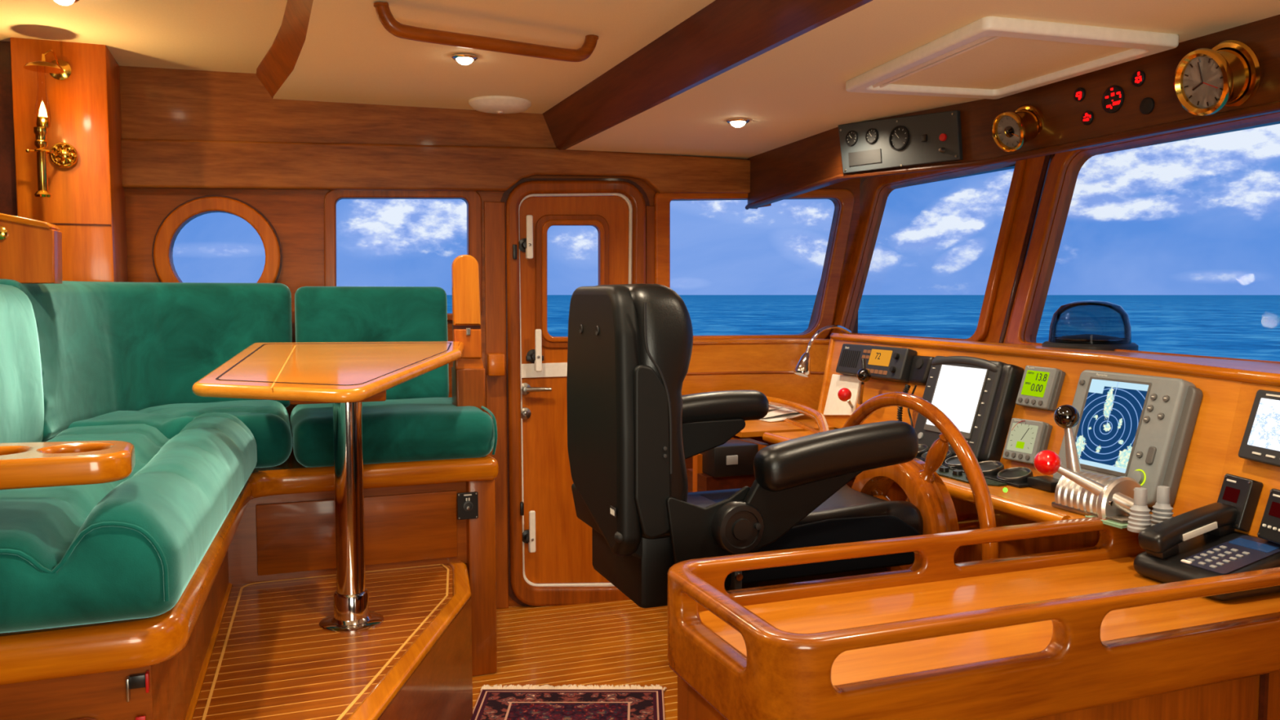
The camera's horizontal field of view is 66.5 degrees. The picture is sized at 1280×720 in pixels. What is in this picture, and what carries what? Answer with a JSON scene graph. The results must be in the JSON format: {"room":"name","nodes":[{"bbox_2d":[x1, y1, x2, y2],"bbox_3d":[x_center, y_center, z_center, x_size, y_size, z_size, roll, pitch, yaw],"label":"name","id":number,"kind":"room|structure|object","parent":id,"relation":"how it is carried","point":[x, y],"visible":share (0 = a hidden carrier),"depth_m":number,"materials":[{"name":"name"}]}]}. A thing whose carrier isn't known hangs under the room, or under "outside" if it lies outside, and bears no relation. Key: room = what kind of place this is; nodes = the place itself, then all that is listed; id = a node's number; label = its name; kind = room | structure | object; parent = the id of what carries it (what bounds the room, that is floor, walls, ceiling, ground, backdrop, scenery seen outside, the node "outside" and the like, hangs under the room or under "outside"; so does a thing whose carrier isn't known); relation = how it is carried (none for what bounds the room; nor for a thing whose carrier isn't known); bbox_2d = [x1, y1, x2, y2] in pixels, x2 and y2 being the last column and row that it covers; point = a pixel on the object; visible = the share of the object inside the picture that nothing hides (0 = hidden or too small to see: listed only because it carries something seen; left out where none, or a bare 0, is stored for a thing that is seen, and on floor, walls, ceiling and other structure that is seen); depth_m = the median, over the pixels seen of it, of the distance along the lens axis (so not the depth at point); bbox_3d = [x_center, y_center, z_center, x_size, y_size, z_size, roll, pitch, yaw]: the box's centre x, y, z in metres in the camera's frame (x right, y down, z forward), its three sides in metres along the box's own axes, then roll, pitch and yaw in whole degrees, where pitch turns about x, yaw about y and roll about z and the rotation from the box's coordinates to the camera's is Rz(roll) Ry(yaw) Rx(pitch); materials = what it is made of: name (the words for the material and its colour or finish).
{"room":"control cabin","nodes":[
{"label":"control cabin","id":0,"kind":"room"},
{"bbox_2d":[0,213,62,284],"bbox_3d":[-1.841,-0.329,2.854,0.242,0.210,0.144,-1,4,-21],"label":"locker","id":1,"kind":"object","parent":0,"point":[31,250],"visible":0.96,"depth_m":2.82,"materials":[{"name":"brown wood"}]},
{"bbox_2d":[0,0,287,73],"bbox_3d":[-1.269,-0.944,1.006,1.791,0.001,6.100,-1,4,-21],"label":"ceiling","id":2,"kind":"structure","parent":0,"point":[233,36],"depth_m":3.20,"materials":[{"name":"beige paint"}]},
{"bbox_2d":[53,0,79,5],"bbox_3d":[-1.684,-1.050,2.848,0.084,0.025,0.084,-1,4,-21],"label":"recessed light","id":3,"kind":"object","parent":2,"relation":"in","point":[64,2],"visible":1,"depth_m":2.84,"materials":[{"name":"white glass"}]},
{"bbox_2d":[44,158,860,606],"bbox_3d":[-0.711,-0.093,4.229,3.650,2.420,0.050,-1,4,-16],"label":"wall","id":4,"kind":"structure","parent":0,"point":[296,216],"depth_m":3.98,"materials":[{"name":"brown wood"}]},
{"bbox_2d":[23,49,77,198],"bbox_3d":[-1.996,-0.796,3.299,0.120,0.496,0.191,-1,4,-12],"label":"oil lamp","id":5,"kind":"object","parent":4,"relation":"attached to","point":[59,69],"visible":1,"depth_m":3.26,"materials":[{"name":"gold metal"}]},
{"bbox_2d":[9,37,128,282],"bbox_3d":[-2.077,-0.441,3.590,0.292,1.360,0.370,-1,4,-21],"label":"wooden column","id":6,"kind":"structure","parent":4,"relation":"attached to","point":[83,109],"depth_m":3.42,"materials":[{"name":"brown wood"}]},
{"bbox_2d":[49,222,111,225],"bbox_3d":[-2.011,-0.476,3.413,0.284,0.004,0.006,-1,4,-21],"label":"trim","id":7,"kind":"structure","parent":4,"relation":"attached to","point":[50,223],"depth_m":3.43,"materials":[{"name":"brown wood"}]},
{"bbox_2d":[151,195,282,283],"bbox_3d":[-1.686,-0.416,3.903,0.482,0.482,0.060,-1,4,-16],"label":"porthole frame","id":8,"kind":"structure","parent":4,"relation":"in","point":[171,223],"depth_m":3.86,"materials":[{"name":"brown wood"}]},
{"bbox_2d":[256,0,313,97],"bbox_3d":[-0.426,-0.931,1.331,0.131,0.120,6.102,-2,4,-22],"label":"trim","id":9,"kind":"structure","parent":4,"relation":"attached to","point":[281,59],"depth_m":3.26,"materials":[{"name":"brown wood"}]},
{"bbox_2d":[119,66,555,147],"bbox_3d":[-1.175,-1.075,3.989,1.847,0.429,0.030,-1,4,-16],"label":"wall panel","id":10,"kind":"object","parent":4,"relation":"attached to","point":[157,103],"depth_m":3.90,"materials":[{"name":"brown wood"}]},
{"bbox_2d":[324,190,481,320],"bbox_3d":[-0.992,-0.444,4.105,0.648,0.558,0.050,-1,4,-16],"label":"window","id":11,"kind":"structure","parent":4,"relation":"in","point":[473,198],"depth_m":4.04,"materials":[{"name":"brown wood"}]},
{"bbox_2d":[120,138,771,207],"bbox_3d":[-0.739,-0.793,4.117,2.778,0.230,0.060,-1,4,-16],"label":"wall panel","id":12,"kind":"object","parent":4,"relation":"attached to","point":[146,163],"depth_m":4.00,"materials":[{"name":"brown wood"}]},
{"bbox_2d":[485,352,505,376],"bbox_3d":[-0.621,0.018,4.184,0.072,0.094,0.100,-1,4,-16],"label":"wall block","id":13,"kind":"object","parent":4,"relation":"attached to","point":[495,362],"visible":1,"depth_m":4.14,"materials":[{"name":"brown wood"}]},
{"bbox_2d":[484,201,508,608],"bbox_3d":[-0.624,0.209,4.239,0.089,1.776,0.018,-1,4,-16],"label":"trim","id":14,"kind":"structure","parent":4,"relation":"attached to","point":[494,211],"depth_m":4.22,"materials":[{"name":"brown wood"}]},
{"bbox_2d":[500,177,649,606],"bbox_3d":[-0.275,0.166,4.324,0.672,1.938,0.100,-1,4,-16],"label":"door","id":15,"kind":"structure","parent":4,"relation":"in","point":[548,545],"depth_m":4.30,"materials":[{"name":"brown wood"}]},
{"bbox_2d":[645,205,654,284],"bbox_3d":[0.075,0.196,4.438,0.101,1.776,0.018,-1,4,-16],"label":"trim","id":16,"kind":"structure","parent":4,"relation":"attached to","point":[650,210],"depth_m":4.37,"materials":[{"name":"brown wood"}]},
{"bbox_2d":[542,0,872,150],"bbox_3d":[0.574,-0.817,1.721,0.086,0.160,6.100,-1,4,-21],"label":"ceiling beam","id":17,"kind":"structure","parent":4,"relation":"attached to","point":[724,35],"depth_m":2.83,"materials":[{"name":"brown wood"}]},
{"bbox_2d":[733,435,773,445],"bbox_3d":[0.515,0.490,4.585,1.018,1.170,0.016,-1,4,-16],"label":"trim","id":18,"kind":"structure","parent":4,"relation":"attached to","point":[757,438],"depth_m":4.58,"materials":[{"name":"brown wood"}]},
{"bbox_2d":[653,189,854,339],"bbox_3d":[0.537,-0.430,4.537,0.992,0.746,0.060,-1,4,-16],"label":"window","id":19,"kind":"structure","parent":4,"relation":"in","point":[846,197],"depth_m":4.58,"materials":[{"name":"brown wood"}]},
{"bbox_2d":[272,0,715,113],"bbox_3d":[0.024,-0.880,1.506,1.091,0.005,6.100,-1,4,-21],"label":"ceiling","id":20,"kind":"structure","parent":0,"point":[347,55],"depth_m":3.09,"materials":[{"name":"beige paint"}]},
{"bbox_2d":[451,53,477,65],"bbox_3d":[-0.572,-0.978,3.184,0.084,0.025,0.084,-1,4,-21],"label":"recessed light","id":21,"kind":"object","parent":20,"relation":"in","point":[463,59],"visible":1,"depth_m":3.16,"materials":[{"name":"white glass"}]},
{"bbox_2d":[373,1,598,62],"bbox_3d":[-0.418,-0.923,2.775,0.678,0.089,0.040,-2,4,-31],"label":"grab rail","id":22,"kind":"object","parent":20,"relation":"attached to","point":[384,13],"visible":1,"depth_m":2.74,"materials":[{"name":"brown wood"}]},
{"bbox_2d":[468,95,531,113],"bbox_3d":[-0.564,-1.018,3.934,0.250,0.045,0.250,-1,4,-21],"label":"ceiling vent","id":23,"kind":"object","parent":20,"relation":"in","point":[489,104],"visible":1,"depth_m":3.86,"materials":[{"name":"white plastic"}]},
{"bbox_2d":[472,599,677,719],"bbox_3d":[0.165,1.295,1.759,4.900,0.060,6.200,-1,4,-21],"label":"floor","id":24,"kind":"structure","parent":0,"point":[620,642],"depth_m":3.81,"materials":[{"name":"brown wood"}]},
{"bbox_2d":[0,446,498,719],"bbox_3d":[-1.055,0.789,2.884,1.485,0.800,2.270,-1,4,-21],"label":"bench","id":25,"kind":"object","parent":24,"relation":"on","point":[281,525],"visible":0.62,"depth_m":3.26,"materials":[{"name":"brown wood"}]},
{"bbox_2d":[0,284,44,443],"bbox_3d":[-1.629,0.067,2.299,0.208,0.500,1.100,-1,4,-21],"label":"cushion","id":26,"kind":"object","parent":25,"relation":"on","point":[21,387],"visible":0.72,"depth_m":2.58,"materials":[{"name":"green fabric"}]},
{"bbox_2d":[0,440,135,489],"bbox_3d":[-1.157,0.237,1.788,0.422,0.147,0.270,-1,4,-21],"label":"tray","id":27,"kind":"object","parent":25,"relation":"attached to","point":[49,464],"visible":1,"depth_m":1.72,"materials":[{"name":"brown wood"}]},
{"bbox_2d":[0,412,257,633],"bbox_3d":[-1.252,0.314,2.373,0.582,0.219,1.564,-1,4,-21],"label":"seat cushion","id":28,"kind":"object","parent":25,"relation":"on","point":[130,548],"visible":0.95,"depth_m":1.76,"materials":[{"name":"green fabric"}]},
{"bbox_2d":[125,670,150,719],"bbox_3d":[-0.915,0.622,1.780,0.037,0.103,0.021,-1,4,-21],"label":"switch","id":29,"kind":"object","parent":25,"relation":"attached to","point":[140,680],"visible":1,"depth_m":1.77,"materials":[{"name":"black plastic"}]},
{"bbox_2d":[48,400,292,467],"bbox_3d":[-1.599,0.262,3.396,0.720,0.184,0.600,-1,4,-21],"label":"seat cushion","id":30,"kind":"object","parent":25,"relation":"on","point":[268,420],"visible":0.42,"depth_m":3.25,"materials":[{"name":"green fabric"}]},
{"bbox_2d":[0,279,292,442],"bbox_3d":[-1.744,-0.027,3.363,0.466,0.485,1.242,2,4,22],"label":"cushion","id":31,"kind":"object","parent":30,"relation":"on","point":[106,347],"visible":0.67,"depth_m":3.45,"materials":[{"name":"green fabric"}]},
{"bbox_2d":[289,397,497,467],"bbox_3d":[-0.926,0.254,3.611,0.685,0.178,0.580,-1,4,-21],"label":"seat cushion","id":32,"kind":"object","parent":25,"relation":"on","point":[424,428],"visible":0.81,"depth_m":3.38,"materials":[{"name":"green fabric"}]},
{"bbox_2d":[294,286,448,399],"bbox_3d":[-1.066,-0.056,3.900,0.585,0.475,0.154,-1,4,-21],"label":"cushion","id":33,"kind":"object","parent":32,"relation":"on","point":[322,313],"visible":0.58,"depth_m":3.85,"materials":[{"name":"green fabric"}]},
{"bbox_2d":[457,491,478,519],"bbox_3d":[-0.612,0.519,3.469,0.074,0.096,0.021,-1,4,-21],"label":"switch","id":34,"kind":"object","parent":25,"relation":"attached to","point":[467,502],"visible":1,"depth_m":3.47,"materials":[{"name":"black plastic"}]},
{"bbox_2d":[451,254,484,412],"bbox_3d":[-0.648,-0.071,3.658,0.116,0.641,0.110,-1,4,-21],"label":"post","id":35,"kind":"object","parent":25,"relation":"attached to","point":[468,371],"visible":0.96,"depth_m":3.61,"materials":[{"name":"brown wood"}]},
{"bbox_2d":[377,595,472,719],"bbox_3d":[-0.772,1.004,2.592,0.936,0.410,1.903,-1,4,-21],"label":"platform","id":36,"kind":"object","parent":24,"relation":"on","point":[441,688],"depth_m":2.82,"materials":[{"name":"brown wood"}]},
{"bbox_2d":[191,564,453,719],"bbox_3d":[-0.753,0.798,2.563,0.721,0.004,1.860,-1,4,-18],"label":"floor","id":37,"kind":"structure","parent":36,"relation":"on","point":[278,663],"depth_m":2.69,"materials":[{"name":"brown wood"}]},
{"bbox_2d":[201,564,448,719],"bbox_3d":[-0.744,0.797,2.544,0.681,0.002,1.818,-1,4,-18],"label":"trim","id":38,"kind":"structure","parent":37,"relation":"on","point":[402,646],"depth_m":2.69,"materials":[{"name":"beige wood"}]},
{"bbox_2d":[191,341,464,632],"bbox_3d":[-0.917,0.363,3.086,0.735,0.803,1.023,-1,4,-11],"label":"pedestal table","id":39,"kind":"object","parent":37,"relation":"on","point":[344,375],"visible":1,"depth_m":2.83,"materials":[{"name":"brown wood"}]},
{"bbox_2d":[185,560,471,719],"bbox_3d":[-0.772,0.802,2.578,0.936,0.030,1.903,-1,4,-21],"label":"trim","id":40,"kind":"structure","parent":36,"relation":"on","point":[371,708],"depth_m":2.61,"materials":[{"name":"brown wood"}]},
{"bbox_2d":[470,684,666,719],"bbox_3d":[-0.230,1.180,2.922,0.650,0.013,1.053,0,4,0],"label":"rug","id":41,"kind":"object","parent":24,"relation":"on","point":[527,702],"visible":1,"depth_m":3.28,"materials":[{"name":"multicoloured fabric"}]},
{"bbox_2d":[686,438,768,492],"bbox_3d":[0.331,0.720,3.605,0.260,0.842,0.206,-1,4,-21],"label":"cabinet","id":42,"kind":"object","parent":24,"relation":"on","point":[730,464],"visible":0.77,"depth_m":3.49,"materials":[{"name":"brown wood"}]},
{"bbox_2d":[566,284,923,608],"bbox_3d":[0.271,0.510,2.523,0.846,1.404,0.620,-1,4,-21],"label":"chair","id":43,"kind":"object","parent":24,"relation":"on","point":[632,430],"visible":0.91,"depth_m":2.25,"materials":[{"name":"black leather"}]},
{"bbox_2d":[688,484,923,534],"bbox_3d":[0.366,0.434,2.558,0.638,0.162,0.420,-1,4,-21],"label":"seat cushion","id":44,"kind":"object","parent":43,"relation":"on","point":[849,511],"depth_m":2.43,"materials":[{"name":"black leather"}]},
{"bbox_2d":[681,338,853,492],"bbox_3d":[0.558,0.533,3.892,0.903,1.177,1.475,0,4,-7],"label":"wall panel","id":45,"kind":"object","parent":24,"relation":"on","point":[766,366],"visible":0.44,"depth_m":4.50,"materials":[{"name":"brown wood"}]},
{"bbox_2d":[759,404,803,422],"bbox_3d":[0.581,0.219,4.232,0.385,0.053,0.360,3,5,40],"label":"paper stack","id":46,"kind":"object","parent":45,"relation":"on","point":[775,413],"visible":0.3,"depth_m":4.14,"materials":[{"name":"white paper"}]},
{"bbox_2d":[762,429,1175,569],"bbox_3d":[0.929,0.750,3.040,0.375,0.857,1.690,-1,4,-21],"label":"countertop","id":47,"kind":"structure","parent":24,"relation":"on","point":[1021,505],"depth_m":2.60,"materials":[{"name":"brown wood"}]},
{"bbox_2d":[842,391,999,571],"bbox_3d":[0.793,0.456,2.689,0.325,0.743,0.743,-1,4,-21],"label":"steering wheel","id":48,"kind":"object","parent":47,"relation":"attached to","point":[924,488],"visible":0.27,"depth_m":2.51,"materials":[{"name":"brown wood"}]},
{"bbox_2d":[915,444,1059,492],"bbox_3d":[0.882,0.310,3.079,0.214,0.049,1.030,-1,4,-21],"label":"cluster","id":49,"kind":"object","parent":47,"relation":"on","point":[994,473],"visible":0.38,"depth_m":2.79,"materials":[{"name":"black plastic"}]},
{"bbox_2d":[667,516,1279,719],"bbox_3d":[0.739,0.823,1.948,1.330,0.857,0.501,-1,4,-21],"label":"console","id":50,"kind":"object","parent":24,"relation":"on","point":[1076,633],"visible":0.94,"depth_m":1.76,"materials":[{"name":"brown wood"}]},
{"bbox_2d":[698,555,1279,684],"bbox_3d":[0.755,0.503,1.935,1.295,0.027,0.455,-1,4,-21],"label":"shelf","id":51,"kind":"object","parent":50,"relation":"attached to","point":[864,604],"depth_m":1.89,"materials":[{"name":"brown wood"}]},
{"bbox_2d":[1033,404,1151,524],"bbox_3d":[1.079,0.264,2.349,0.220,0.293,0.247,-1,4,-21],"label":"throttle lever","id":52,"kind":"object","parent":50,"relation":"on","point":[1077,491],"visible":0.79,"depth_m":2.34,"materials":[{"name":"metal"}]},
{"bbox_2d":[1085,515,1128,528],"bbox_3d":[1.115,0.376,2.282,0.084,0.009,0.107,-1,4,-21],"label":"plate","id":53,"kind":"object","parent":50,"relation":"on","point":[1104,522],"visible":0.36,"depth_m":2.24,"materials":[{"name":"green plastic"}]},
{"bbox_2d":[1126,487,1151,533],"bbox_3d":[1.111,0.332,2.167,0.050,0.096,0.050,-1,4,-21],"label":"joystick","id":54,"kind":"object","parent":53,"relation":"on","point":[1139,517],"visible":0.97,"depth_m":2.15,"materials":[{"name":"grey rubber"}]},
{"bbox_2d":[1151,485,1173,526],"bbox_3d":[1.171,0.331,2.186,0.050,0.096,0.050,-1,4,-21],"label":"joystick","id":55,"kind":"object","parent":53,"relation":"on","point":[1162,511],"visible":0.77,"depth_m":2.17,"materials":[{"name":"grey rubber"}]},
{"bbox_2d":[1133,502,1279,600],"bbox_3d":[1.264,0.400,2.108,0.334,0.151,0.250,-1,4,-21],"label":"telephone","id":56,"kind":"object","parent":50,"relation":"on","point":[1202,542],"visible":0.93,"depth_m":2.08,"materials":[{"name":"black plastic"}]},
{"bbox_2d":[1145,544,1178,559],"bbox_3d":[1.131,0.408,2.113,0.053,0.035,0.048,-1,4,-21],"label":"ear cup","id":57,"kind":"object","parent":56,"relation":"on","point":[1161,551],"depth_m":2.09,"materials":[{"name":"black plastic"}]},
{"bbox_2d":[1205,524,1235,536],"bbox_3d":[1.286,0.371,2.170,0.053,0.035,0.048,-1,4,-21],"label":"ear cup","id":58,"kind":"object","parent":56,"relation":"on","point":[1222,530],"depth_m":2.15,"materials":[{"name":"black plastic"}]},
{"bbox_2d":[815,333,1279,537],"bbox_3d":[1.378,0.593,2.673,0.725,1.220,3.275,-1,4,-16],"label":"helm dash","id":59,"kind":"object","parent":24,"relation":"on","point":[1229,388],"visible":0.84,"depth_m":2.50,"materials":[{"name":"brown wood"}]},
{"bbox_2d":[793,324,851,377],"bbox_3d":[0.769,-0.038,4.057,0.285,0.214,0.074,-1,4,-21],"label":"gooseneck lamp","id":60,"kind":"object","parent":59,"relation":"attached to","point":[802,368],"visible":1,"depth_m":4.03,"materials":[{"name":"silver metal"}]},
{"bbox_2d":[823,359,871,415],"bbox_3d":[0.810,0.113,3.807,0.118,0.256,0.422,0,4,-1],"label":"panel","id":61,"kind":"object","parent":59,"relation":"attached to","point":[843,393],"visible":0.92,"depth_m":3.84,"materials":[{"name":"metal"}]},
{"bbox_2d":[835,343,917,382],"bbox_3d":[0.890,0.009,3.721,0.081,0.130,0.462,-1,4,-18],"label":"radio","id":62,"kind":"object","parent":59,"relation":"attached to","point":[885,363],"visible":0.98,"depth_m":3.65,"materials":[{"name":"grey plastic"}]},
{"bbox_2d":[839,349,860,368],"bbox_3d":[0.828,-0.005,3.852,0.022,0.067,0.128,-1,4,-18],"label":"speaker grille","id":63,"kind":"object","parent":62,"relation":"attached to","point":[848,358],"depth_m":3.85,"materials":[{"name":"black plastic"}]},
{"bbox_2d":[897,355,934,426],"bbox_3d":[0.961,0.143,3.450,0.145,0.314,0.124,-1,4,-21],"label":"microphone","id":64,"kind":"object","parent":62,"relation":"hanging from","point":[921,366],"visible":0.59,"depth_m":3.43,"materials":[{"name":"black plastic"}]},
{"bbox_2d":[914,355,1024,462],"bbox_3d":[1.043,0.152,3.143,0.160,0.326,0.398,-1,4,-21],"label":"display","id":65,"kind":"object","parent":59,"relation":"attached to","point":[979,396],"visible":0.71,"depth_m":3.05,"materials":[{"name":"grey plastic"}]},
{"bbox_2d":[931,355,998,372],"bbox_3d":[1.058,0.012,3.160,0.036,0.048,0.346,-1,4,-18],"label":"hood","id":66,"kind":"object","parent":65,"relation":"attached to","point":[940,363],"depth_m":3.16,"materials":[{"name":"grey plastic"}]},
{"bbox_2d":[1002,417,1052,465],"bbox_3d":[1.134,0.239,2.859,0.068,0.130,0.148,-1,4,-21],"label":"instrument","id":67,"kind":"object","parent":59,"relation":"attached to","point":[1026,438],"visible":0.95,"depth_m":2.84,"materials":[{"name":"plastic"}]},
{"bbox_2d":[1015,365,1065,411],"bbox_3d":[1.176,0.082,2.869,0.062,0.123,0.143,-1,4,-18],"label":"instrument","id":68,"kind":"object","parent":59,"relation":"attached to","point":[1041,387],"visible":1,"depth_m":2.85,"materials":[{"name":"plastic"}]},
{"bbox_2d":[1041,300,1138,351],"bbox_3d":[1.486,-0.114,3.222,0.290,0.166,0.290,-1,4,-21],"label":"compass","id":69,"kind":"object","parent":59,"relation":"on","point":[1084,341],"visible":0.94,"depth_m":3.18,"materials":[{"name":"grey plastic"}]},
{"bbox_2d":[1053,369,1202,507],"bbox_3d":[1.249,0.197,2.523,0.141,0.320,0.364,-1,4,-18],"label":"display","id":70,"kind":"object","parent":59,"relation":"attached to","point":[1140,428],"visible":0.81,"depth_m":2.46,"materials":[{"name":"grey plastic"}]},
{"bbox_2d":[1217,473,1262,532],"bbox_3d":[1.331,0.318,2.175,0.060,0.116,0.085,0,4,-7],"label":"digital display","id":71,"kind":"object","parent":59,"relation":"attached to","point":[1240,492],"visible":0.78,"depth_m":2.14,"materials":[{"name":"black plastic"}]},
{"bbox_2d":[1238,389,1279,466],"bbox_3d":[1.389,0.152,2.093,0.070,0.159,0.200,0,4,-7],"label":"display","id":72,"kind":"object","parent":59,"relation":"attached to","point":[1260,442],"visible":1,"depth_m":2.14,"materials":[{"name":"white glass"}]},
{"bbox_2d":[1257,488,1279,544],"bbox_3d":[1.346,0.331,2.037,0.058,0.111,0.085,0,4,-7],"label":"control panel","id":73,"kind":"object","parent":59,"relation":"attached to","point":[1269,527],"visible":1,"depth_m":2.05,"materials":[{"name":"black plastic"}]},
{"bbox_2d":[566,0,1279,159],"bbox_3d":[1.525,-0.796,2.140,1.989,0.057,6.200,-1,4,-21],"label":"ceiling","id":74,"kind":"structure","parent":0,"point":[794,91],"depth_m":2.70,"materials":[{"name":"beige paint"}]},
{"bbox_2d":[726,117,749,127],"bbox_3d":[0.350,-0.846,3.487,0.084,0.025,0.084,-1,4,-21],"label":"recessed light","id":75,"kind":"object","parent":74,"relation":"in","point":[738,122],"visible":1,"depth_m":3.47,"materials":[{"name":"white glass"}]},
{"bbox_2d":[845,16,1178,99],"bbox_3d":[0.936,-0.785,2.600,0.551,0.032,0.710,-1,4,-17],"label":"deck hatch","id":76,"kind":"object","parent":74,"relation":"attached to","point":[988,57],"visible":1,"depth_m":2.51,"materials":[{"name":"white plastic"}]},
{"bbox_2d":[808,154,1053,342],"bbox_3d":[1.087,0.044,4.290,0.675,2.123,1.300,-2,4,-24],"label":"window frame","id":77,"kind":"structure","parent":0,"point":[1033,166],"depth_m":3.80,"materials":[{"name":"brown wood"}]},
{"bbox_2d":[828,159,1026,342],"bbox_3d":[1.215,-0.468,4.269,0.270,0.781,1.056,-2,4,-25],"label":"window","id":78,"kind":"structure","parent":77,"relation":"in","point":[870,188],"depth_m":4.40,"materials":[{"name":"brown wood"}]},
{"bbox_2d":[999,154,1051,342],"bbox_3d":[1.493,-0.516,3.722,0.297,0.936,0.022,-2,4,-24],"label":"trim","id":79,"kind":"structure","parent":77,"relation":"attached to","point":[1047,157],"depth_m":3.71,"materials":[{"name":"brown wood"}]},
{"bbox_2d":[911,120,1279,186],"bbox_3d":[2.145,-0.756,2.381,0.060,0.150,6.000,-1,4,-21],"label":"trim","id":80,"kind":"structure","parent":77,"relation":"attached to","point":[1274,122],"depth_m":3.27,"materials":[{"name":"brown wood"}]},
{"bbox_2d":[1003,111,1279,343],"bbox_3d":[1.785,0.201,1.959,0.672,2.124,3.600,-1,4,-14],"label":"window frame","id":81,"kind":"structure","parent":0,"point":[1075,165],"depth_m":3.59,"materials":[{"name":"brown wood"}]},
{"bbox_2d":[838,110,963,173],"bbox_3d":[0.885,-0.759,3.384,0.037,0.186,0.533,-3,5,-36],"label":"panel","id":82,"kind":"object","parent":81,"relation":"attached to","point":[935,137],"visible":1,"depth_m":3.36,"materials":[{"name":"grey metal"}]},
{"bbox_2d":[921,133,927,142],"bbox_3d":[0.956,-0.746,3.279,0.007,0.024,0.020,-3,5,-36],"label":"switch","id":83,"kind":"object","parent":82,"relation":"attached to","point":[924,136],"depth_m":3.27,"materials":[{"name":"black plastic"}]},
{"bbox_2d":[938,146,945,153],"bbox_3d":[0.995,-0.693,3.219,0.018,0.020,0.020,-3,5,-36],"label":"switch","id":84,"kind":"object","parent":82,"relation":"attached to","point":[941,149],"depth_m":3.22,"materials":[{"name":"metal"}]},
{"bbox_2d":[745,14,1279,209],"bbox_3d":[1.510,-0.647,1.900,0.205,0.247,5.545,-1,4,-21],"label":"trim","id":85,"kind":"structure","parent":81,"relation":"attached to","point":[816,157],"depth_m":2.76,"materials":[{"name":"brown wood"}]},
{"bbox_2d":[991,104,1044,151],"bbox_3d":[1.125,-0.689,2.900,0.132,0.142,0.125,-1,4,-21],"label":"barometer","id":86,"kind":"object","parent":81,"relation":"attached to","point":[1011,131],"visible":1,"depth_m":2.87,"materials":[{"name":"gold metal"}]},
{"bbox_2d":[1073,87,1085,102],"bbox_3d":[1.228,-0.742,2.725,0.008,0.038,0.038,-1,4,-19],"label":"gauge","id":87,"kind":"object","parent":81,"relation":"attached to","point":[1079,95],"visible":1,"depth_m":2.72,"materials":[{"name":"black plastic"}]},
{"bbox_2d":[1081,111,1093,124],"bbox_3d":[1.238,-0.670,2.699,0.008,0.038,0.038,-1,4,-19],"label":"gauge","id":88,"kind":"object","parent":81,"relation":"attached to","point":[1087,117],"visible":1,"depth_m":2.70,"materials":[{"name":"black plastic"}]},
{"bbox_2d":[1102,84,1124,113],"bbox_3d":[1.267,-0.699,2.613,0.008,0.072,0.072,-1,4,-19],"label":"gauge","id":89,"kind":"object","parent":81,"relation":"attached to","point":[1113,100],"visible":1,"depth_m":2.61,"materials":[{"name":"black plastic"}]},
{"bbox_2d":[1131,70,1145,86],"bbox_3d":[1.293,-0.731,2.532,0.008,0.040,0.040,-1,4,-19],"label":"gauge","id":90,"kind":"object","parent":81,"relation":"attached to","point":[1138,78],"visible":1,"depth_m":2.53,"materials":[{"name":"black plastic"}]},
{"bbox_2d":[1007,115,1279,363],"bbox_3d":[1.691,-0.369,2.813,0.263,0.753,1.798,-1,4,-14],"label":"window","id":91,"kind":"structure","parent":81,"relation":"in","point":[1060,162],"depth_m":3.60,"materials":[{"name":"brown wood"}]},
{"bbox_2d":[1139,97,1154,114],"bbox_3d":[1.303,-0.653,2.508,0.008,0.042,0.042,-1,4,-19],"label":"plug","id":92,"kind":"object","parent":81,"relation":"attached to","point":[1147,104],"visible":1,"depth_m":2.50,"materials":[{"name":"black plastic"}]},
{"bbox_2d":[1173,40,1262,115],"bbox_3d":[1.341,-0.655,2.268,0.135,0.172,0.163,-1,4,-21],"label":"clock","id":93,"kind":"object","parent":81,"relation":"attached to","point":[1206,80],"visible":1,"depth_m":2.24,"materials":[{"name":"gold metal"}]},
{"label":"outside","id":94,"kind":"structure","parent":0,"visible":0},
{"bbox_2d":[446,294,1279,361],"bbox_3d":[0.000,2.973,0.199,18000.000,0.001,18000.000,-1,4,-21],"label":"sea water","id":95,"kind":"structure","parent":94,"point":[1243,326],"depth_m":129.60,"materials":[{"name":"blue liquid"}]},
{"bbox_3d":[-2.077,0.175,0.826,0.100,2.300,6.200,-1,4,-21],"label":"wall","id":96,"kind":"structure","parent":0,"visible":0},
{"bbox_2d":[0,40,17,216],"bbox_3d":[-2.601,-0.430,3.428,0.803,1.360,0.300,-1,4,-21],"label":"trim","id":97,"kind":"structure","parent":96,"relation":"attached to","point":[8,202],"depth_m":3.40,"materials":[{"name":"brown wood"}]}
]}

